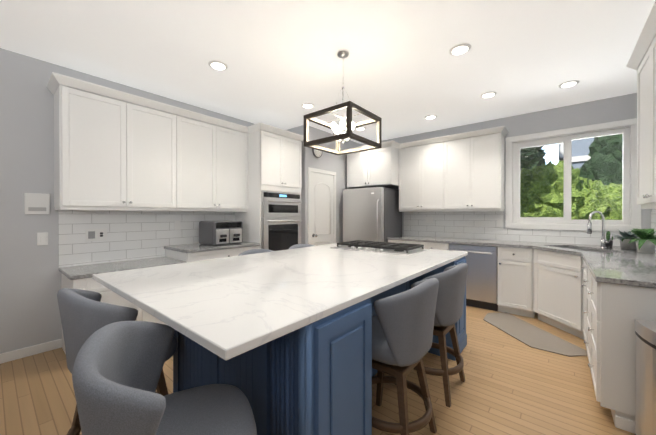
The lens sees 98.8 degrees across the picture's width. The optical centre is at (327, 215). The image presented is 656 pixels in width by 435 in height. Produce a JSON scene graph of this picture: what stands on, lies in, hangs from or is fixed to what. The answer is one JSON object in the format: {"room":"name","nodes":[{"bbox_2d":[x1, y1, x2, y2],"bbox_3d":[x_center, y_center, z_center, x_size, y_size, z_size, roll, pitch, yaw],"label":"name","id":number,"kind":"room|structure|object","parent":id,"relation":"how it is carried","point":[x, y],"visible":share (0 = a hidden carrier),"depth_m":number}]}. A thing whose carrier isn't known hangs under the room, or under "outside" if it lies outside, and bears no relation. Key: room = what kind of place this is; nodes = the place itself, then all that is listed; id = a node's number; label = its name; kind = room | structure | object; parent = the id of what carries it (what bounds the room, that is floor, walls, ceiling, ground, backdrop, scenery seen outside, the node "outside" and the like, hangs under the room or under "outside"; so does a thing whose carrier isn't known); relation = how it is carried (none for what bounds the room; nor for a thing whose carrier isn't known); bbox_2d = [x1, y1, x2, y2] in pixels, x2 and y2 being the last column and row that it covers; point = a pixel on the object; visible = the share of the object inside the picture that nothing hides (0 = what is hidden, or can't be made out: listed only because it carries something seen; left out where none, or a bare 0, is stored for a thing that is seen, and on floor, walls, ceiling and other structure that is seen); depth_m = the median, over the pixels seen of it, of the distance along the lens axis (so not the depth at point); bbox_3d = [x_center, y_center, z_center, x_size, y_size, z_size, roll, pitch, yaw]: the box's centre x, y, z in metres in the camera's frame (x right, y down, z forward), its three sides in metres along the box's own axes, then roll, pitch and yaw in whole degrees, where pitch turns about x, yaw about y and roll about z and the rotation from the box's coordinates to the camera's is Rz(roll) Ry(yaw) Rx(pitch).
{"room":"kitchen","nodes":[
{"label":"kitchen","id":0,"kind":"room"},
{"bbox_2d":[0,48,253,353],"bbox_3d":[-1.342,-0.092,4.380,0.150,2.740,5.065,0,0,40],"label":"wall","id":1,"kind":"structure","parent":0,"point":[30,280],"depth_m":2.57},
{"bbox_2d":[0,339,61,363],"bbox_3d":[-2.749,1.241,2.554,0.018,0.085,0.480,0,0,40],"label":"baseboard","id":2,"kind":"structure","parent":1,"relation":"attached to","point":[28,351],"depth_m":2.57},
{"bbox_2d":[24,193,49,213],"bbox_3d":[-2.695,-0.109,2.606,0.020,0.195,0.165,0,0,40],"label":"thermostat","id":3,"kind":"object","parent":1,"relation":"attached to","point":[36,203],"visible":1,"depth_m":2.60},
{"bbox_2d":[37,232,47,245],"bbox_3d":[-2.677,0.218,2.637,0.010,0.120,0.075,0,0,40],"label":"light switch","id":4,"kind":"object","parent":1,"relation":"attached to","point":[42,238],"visible":1,"depth_m":2.63},
{"bbox_2d":[50,76,133,207],"bbox_3d":[-2.321,-0.652,2.793,0.352,1.130,0.544,0,0,40],"label":"upper cabinet","id":5,"kind":"object","parent":1,"relation":"attached to","point":[94,126],"depth_m":2.65},
{"bbox_2d":[86,228,106,240],"bbox_3d":[-2.418,0.200,2.935,0.009,0.125,0.175,0,0,40],"label":"electrical outlet","id":6,"kind":"object","parent":1,"relation":"attached to","point":[96,234],"visible":1,"depth_m":2.93},
{"bbox_2d":[134,96,181,207],"bbox_3d":[-2.026,-0.653,3.150,0.352,1.130,0.582,0,0,40],"label":"upper cabinet","id":7,"kind":"object","parent":1,"relation":"attached to","point":[136,176],"depth_m":3.07},
{"bbox_2d":[182,108,221,211],"bbox_3d":[-1.719,-0.654,3.522,0.352,1.130,0.581,0,0,40],"label":"upper cabinet","id":8,"kind":"object","parent":1,"relation":"attached to","point":[201,135],"depth_m":3.45},
{"bbox_2d":[214,120,249,211],"bbox_3d":[-1.428,-0.655,3.874,0.352,1.130,0.532,0,0,40],"label":"upper cabinet","id":9,"kind":"object","parent":1,"relation":"attached to","point":[235,138],"depth_m":3.82},
{"bbox_2d":[250,124,285,195],"bbox_3d":[-1.009,-0.781,4.158,0.637,0.880,0.439,0,0,40],"label":"upper cabinet","id":10,"kind":"object","parent":1,"relation":"attached to","point":[267,144],"depth_m":3.91},
{"bbox_2d":[282,132,301,193],"bbox_3d":[-0.792,-0.782,4.421,0.637,0.880,0.439,0,0,40],"label":"upper cabinet","id":11,"kind":"object","parent":1,"relation":"attached to","point":[293,143],"depth_m":4.26},
{"bbox_2d":[261,191,301,250],"bbox_3d":[-0.853,0.246,4.252,0.668,1.165,0.746,0,0,40],"label":"double oven","id":12,"kind":"object","parent":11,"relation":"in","point":[281,220],"visible":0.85,"depth_m":4.02},
{"bbox_2d":[0,305,634,434],"bbox_3d":[-0.478,1.386,1.723,5.170,0.200,8.370,0,0,40],"label":"floor","id":13,"kind":"structure","parent":0,"point":[510,385],"depth_m":2.03},
{"bbox_2d":[61,264,169,353],"bbox_3d":[-2.074,0.910,2.909,0.591,0.745,0.930,0,0,40],"label":"base cabinet","id":14,"kind":"object","parent":13,"relation":"on","point":[79,282],"depth_m":2.57},
{"bbox_2d":[59,256,181,279],"bbox_3d":[-2.078,0.520,2.899,0.597,0.035,0.950,0,0,40],"label":"countertop","id":15,"kind":"structure","parent":14,"relation":"on","point":[151,261],"depth_m":2.78},
{"bbox_2d":[57,288,176,434],"bbox_3d":[-1.081,0.817,1.479,0.519,0.941,0.482,0,0,40],"label":"stool","id":16,"kind":"object","parent":13,"relation":"on","point":[85,315],"visible":0.4,"depth_m":1.26},
{"bbox_2d":[72,321,256,434],"bbox_3d":[-0.487,0.819,0.914,0.541,0.941,0.531,0,0,40],"label":"stool","id":17,"kind":"object","parent":13,"relation":"on","point":[117,369],"visible":1,"depth_m":0.88},
{"bbox_2d":[158,244,260,262],"bbox_3d":[-1.478,0.843,3.610,0.617,0.875,1.010,0,0,40],"label":"base cabinet","id":18,"kind":"object","parent":13,"relation":"on","point":[170,253],"depth_m":3.30},
{"bbox_2d":[162,240,257,251],"bbox_3d":[-1.462,0.388,3.617,0.632,0.035,0.973,0,0,40],"label":"countertop","id":19,"kind":"structure","parent":18,"relation":"on","point":[246,243],"depth_m":3.38},
{"bbox_2d":[199,220,242,245],"bbox_3d":[-1.384,0.218,3.666,0.435,0.300,0.420,0,0,40],"label":"toaster","id":20,"kind":"object","parent":19,"relation":"on","point":[217,233],"visible":1,"depth_m":3.52},
{"bbox_2d":[238,249,272,255],"bbox_3d":[-0.590,0.813,2.740,0.475,0.941,0.520,0,0,40],"label":"stool","id":21,"kind":"object","parent":13,"relation":"on","point":[252,251],"visible":0.04,"depth_m":2.85},
{"bbox_2d":[289,244,313,248],"bbox_3d":[-0.176,0.811,3.242,0.475,0.941,0.520,0,0,40],"label":"stool","id":22,"kind":"object","parent":13,"relation":"on","point":[299,246],"visible":0.02,"depth_m":3.35},
{"bbox_2d":[173,255,466,434],"bbox_3d":[0.191,0.841,2.284,1.206,0.887,2.310,0,0,40],"label":"kitchen island","id":23,"kind":"object","parent":13,"relation":"on","point":[281,340],"depth_m":1.18},
{"bbox_2d":[93,243,467,362],"bbox_3d":[-0.035,0.381,2.281,1.540,0.032,2.640,0,0,40],"label":"island countertop","id":24,"kind":"structure","parent":23,"relation":"on","point":[230,307],"depth_m":1.44},
{"bbox_2d":[330,240,427,254],"bbox_3d":[0.538,0.333,3.046,0.910,0.056,0.530,0,0,40],"label":"cooktop","id":25,"kind":"object","parent":24,"relation":"in","point":[387,247],"visible":1,"depth_m":2.92},
{"bbox_2d":[343,187,401,241],"bbox_3d":[0.798,0.401,5.127,0.800,1.750,0.831,0,0,40],"label":"fridge","id":26,"kind":"object","parent":13,"relation":"on","point":[372,214],"visible":0.4,"depth_m":4.83},
{"bbox_2d":[372,278,438,434],"bbox_3d":[0.374,0.816,1.647,0.475,0.941,0.520,0,0,40],"label":"stool","id":27,"kind":"object","parent":13,"relation":"on","point":[402,329],"visible":0.85,"depth_m":1.45},
{"bbox_2d":[395,263,467,407],"bbox_3d":[0.794,0.815,2.156,0.475,0.941,0.520,0,0,40],"label":"stool","id":28,"kind":"object","parent":13,"relation":"on","point":[450,298],"visible":0.65,"depth_m":1.94},
{"bbox_2d":[449,244,497,310],"bbox_3d":[2.171,0.845,4.114,0.608,0.868,0.666,0,0,40],"label":"dishwasher","id":29,"kind":"object","parent":13,"relation":"on","point":[481,282],"visible":0.6,"depth_m":3.83},
{"bbox_2d":[497,272,526,316],"bbox_3d":[2.584,0.842,3.783,0.442,0.875,0.686,0,0,40],"label":"base cabinet","id":30,"kind":"object","parent":13,"relation":"on","point":[511,287],"depth_m":3.61},
{"bbox_2d":[483,312,587,356],"bbox_3d":[2.166,1.276,3.112,0.460,0.010,1.120,0,0,-5],"label":"area rug","id":31,"kind":"object","parent":13,"relation":"on","point":[529,334],"visible":0.85,"depth_m":2.98},
{"bbox_2d":[527,276,574,334],"bbox_3d":[2.985,0.972,3.171,1.067,0.620,1.119,0,0,40],"label":"base cabinet","id":32,"kind":"object","parent":13,"relation":"on","point":[553,300],"depth_m":3.19},
{"bbox_2d":[575,280,582,338],"bbox_3d":[2.680,0.846,2.502,0.686,0.875,0.514,0,0,40],"label":"base cabinet","id":33,"kind":"object","parent":13,"relation":"on","point":[578,283],"depth_m":2.89},
{"bbox_2d":[583,280,586,349],"bbox_3d":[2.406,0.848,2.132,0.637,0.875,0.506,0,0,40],"label":"base cabinet","id":34,"kind":"object","parent":13,"relation":"on","point":[584,281],"depth_m":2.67},
{"bbox_2d":[587,280,655,433],"bbox_3d":[2.085,0.849,1.742,0.637,0.875,0.505,0,0,40],"label":"base cabinet","id":35,"kind":"object","parent":13,"relation":"on","point":[612,309],"depth_m":1.70},
{"bbox_2d":[387,236,655,287],"bbox_3d":[1.782,0.389,3.266,3.047,0.035,2.502,0,0,40],"label":"countertop","id":36,"kind":"structure","parent":35,"relation":"on","point":[633,268],"depth_m":3.12},
{"bbox_2d":[567,248,606,252],"bbox_3d":[2.896,0.512,3.179,0.360,0.209,0.700,0,0,-5],"label":"sink basin","id":37,"kind":"object","parent":36,"relation":"in","point":[587,250],"depth_m":3.31},
{"bbox_2d":[587,211,611,247],"bbox_3d":[3.068,0.157,3.182,0.210,0.427,0.174,0,0,40],"label":"faucet","id":38,"kind":"object","parent":36,"relation":"on","point":[589,231],"visible":1,"depth_m":3.19},
{"bbox_2d":[606,231,612,246],"bbox_3d":[3.390,0.277,3.395,0.082,0.186,0.080,0,0,40],"label":"soap bottle","id":39,"kind":"object","parent":36,"relation":"on","point":[610,243],"visible":0.65,"depth_m":3.38},
{"bbox_2d":[612,228,636,248],"bbox_3d":[3.319,0.253,3.115,0.365,0.235,0.401,0,0,40],"label":"plant","id":40,"kind":"object","parent":36,"relation":"on","point":[624,244],"visible":0.73,"depth_m":3.11},
{"bbox_2d":[621,229,655,252],"bbox_3d":[3.172,0.251,2.889,0.354,0.242,0.615,0,0,40],"label":"plant","id":41,"kind":"object","parent":36,"relation":"on","point":[645,241],"visible":1,"depth_m":2.82},
{"bbox_2d":[635,318,655,434],"bbox_3d":[1.802,0.938,1.303,0.461,0.700,0.439,0,0,40],"label":"trash can","id":42,"kind":"object","parent":13,"relation":"on","point":[645,418],"visible":1,"depth_m":1.49},
{"bbox_2d":[286,125,361,243],"bbox_3d":[-0.064,-0.095,5.338,0.600,2.740,1.660,0,0,40],"label":"wall","id":43,"kind":"structure","parent":0,"point":[326,161],"depth_m":4.87},
{"bbox_2d":[312,144,321,157],"bbox_3d":[-0.175,-1.083,4.701,0.032,0.230,0.230,0,0,40],"label":"wall clock","id":44,"kind":"object","parent":43,"relation":"attached to","point":[317,153],"visible":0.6,"depth_m":4.68},
{"bbox_2d":[308,167,335,245],"bbox_3d":[-0.061,0.247,4.798,0.090,2.060,0.730,0,0,40],"label":"pantry door","id":45,"kind":"structure","parent":43,"relation":"in","point":[321,207],"depth_m":4.79},
{"bbox_2d":[0,0,654,143],"bbox_3d":[-0.478,-1.554,1.714,5.170,0.200,8.370,0,0,40],"label":"ceiling","id":46,"kind":"structure","parent":0,"point":[405,73],"depth_m":2.49},
{"bbox_2d":[208,60,227,69],"bbox_3d":[-1.065,-1.451,2.724,0.180,0.011,0.180,0,0,40],"label":"recessed light","id":47,"kind":"object","parent":46,"relation":"in","point":[216,65],"visible":1,"depth_m":2.71},
{"bbox_2d":[301,103,314,107],"bbox_3d":[-0.266,-1.454,3.724,0.180,0.011,0.180,0,0,40],"label":"recessed light","id":48,"kind":"object","parent":46,"relation":"in","point":[307,105],"visible":1,"depth_m":3.70},
{"bbox_2d":[304,49,381,154],"bbox_3d":[0.134,-1.034,2.513,0.500,0.844,0.500,0,0,40],"label":"pendant light","id":49,"kind":"object","parent":46,"relation":"hanging from","point":[348,127],"visible":1,"depth_m":2.47},
{"bbox_2d":[424,115,436,118],"bbox_3d":[1.519,-1.455,4.157,0.180,0.011,0.180,0,0,40],"label":"recessed light","id":50,"kind":"object","parent":46,"relation":"in","point":[430,116],"visible":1,"depth_m":4.13},
{"bbox_2d":[449,43,470,55],"bbox_3d":[1.155,-1.450,2.460,0.180,0.011,0.180,0,0,40],"label":"recessed light","id":51,"kind":"object","parent":46,"relation":"in","point":[460,49],"visible":1,"depth_m":2.44},
{"bbox_2d":[480,91,496,97],"bbox_3d":[1.933,-1.453,3.386,0.180,0.011,0.180,0,0,40],"label":"recessed light","id":52,"kind":"object","parent":46,"relation":"in","point":[488,94],"visible":1,"depth_m":3.36},
{"bbox_2d":[558,80,579,87],"bbox_3d":[2.663,-1.452,3.108,0.180,0.011,0.180,0,0,40],"label":"recessed light","id":53,"kind":"object","parent":46,"relation":"in","point":[568,83],"visible":1,"depth_m":3.09},
{"bbox_2d":[362,93,651,252],"bbox_3d":[2.274,-0.092,4.581,3.970,2.740,0.150,0,0,40],"label":"wall","id":54,"kind":"structure","parent":0,"point":[616,108],"depth_m":3.79},
{"bbox_2d":[347,145,370,187],"bbox_3d":[0.740,-0.875,5.344,0.509,0.700,0.617,0,0,40],"label":"upper cabinet","id":55,"kind":"object","parent":54,"relation":"attached to","point":[358,163],"depth_m":5.10},
{"bbox_2d":[371,140,398,187],"bbox_3d":[1.057,-0.874,5.083,0.509,0.700,0.617,0,0,40],"label":"upper cabinet","id":56,"kind":"object","parent":54,"relation":"attached to","point":[384,160],"depth_m":4.80},
{"bbox_2d":[399,140,422,211],"bbox_3d":[1.504,-0.663,4.886,0.432,1.120,0.352,0,0,40],"label":"upper cabinet","id":57,"kind":"object","parent":54,"relation":"attached to","point":[410,155],"depth_m":4.74},
{"bbox_2d":[423,136,446,211],"bbox_3d":[1.778,-0.663,4.660,0.477,1.120,0.352,0,0,40],"label":"upper cabinet","id":58,"kind":"object","parent":54,"relation":"attached to","point":[434,151],"depth_m":4.49},
{"bbox_2d":[447,132,478,211],"bbox_3d":[2.070,-0.662,4.418,0.477,1.120,0.352,0,0,40],"label":"upper cabinet","id":59,"kind":"object","parent":54,"relation":"attached to","point":[453,185],"depth_m":4.24},
{"bbox_2d":[475,128,506,211],"bbox_3d":[2.348,-0.661,4.189,0.440,1.120,0.352,0,0,40],"label":"upper cabinet","id":60,"kind":"object","parent":54,"relation":"attached to","point":[489,142],"depth_m":4.02},
{"bbox_2d":[497,219,501,225],"bbox_3d":[2.576,0.101,4.216,0.070,0.115,0.008,0,0,40],"label":"electrical outlet","id":61,"kind":"object","parent":54,"relation":"attached to","point":[499,222],"visible":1,"depth_m":4.21},
{"bbox_2d":[505,118,640,231],"bbox_3d":[3.208,-0.480,3.794,1.360,1.350,0.173,0,0,40],"label":"kitchen window","id":62,"kind":"structure","parent":54,"relation":"in","point":[631,216],"depth_m":3.73},
{"bbox_2d":[635,40,655,207],"bbox_3d":[2.421,-0.649,1.921,0.352,1.130,0.503,0,0,40],"label":"upper cabinet","id":63,"kind":"object","parent":0,"relation":"attached to","point":[641,60],"depth_m":2.10},
{"bbox_2d":[643,12,655,203],"bbox_3d":[2.152,-0.648,1.595,0.352,1.130,0.540,0,0,40],"label":"upper cabinet","id":64,"kind":"object","parent":0,"relation":"attached to","point":[649,189],"depth_m":1.86},
{"label":"outside","id":65,"kind":"structure","parent":0,"visible":0},
{"bbox_2d":[520,134,622,219],"bbox_3d":[9.400,-2.660,13.337,55.000,13.472,22.420,0,0,40],"label":"outdoor view","id":66,"kind":"object","parent":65,"point":[554,194],"depth_m":6.39}
]}

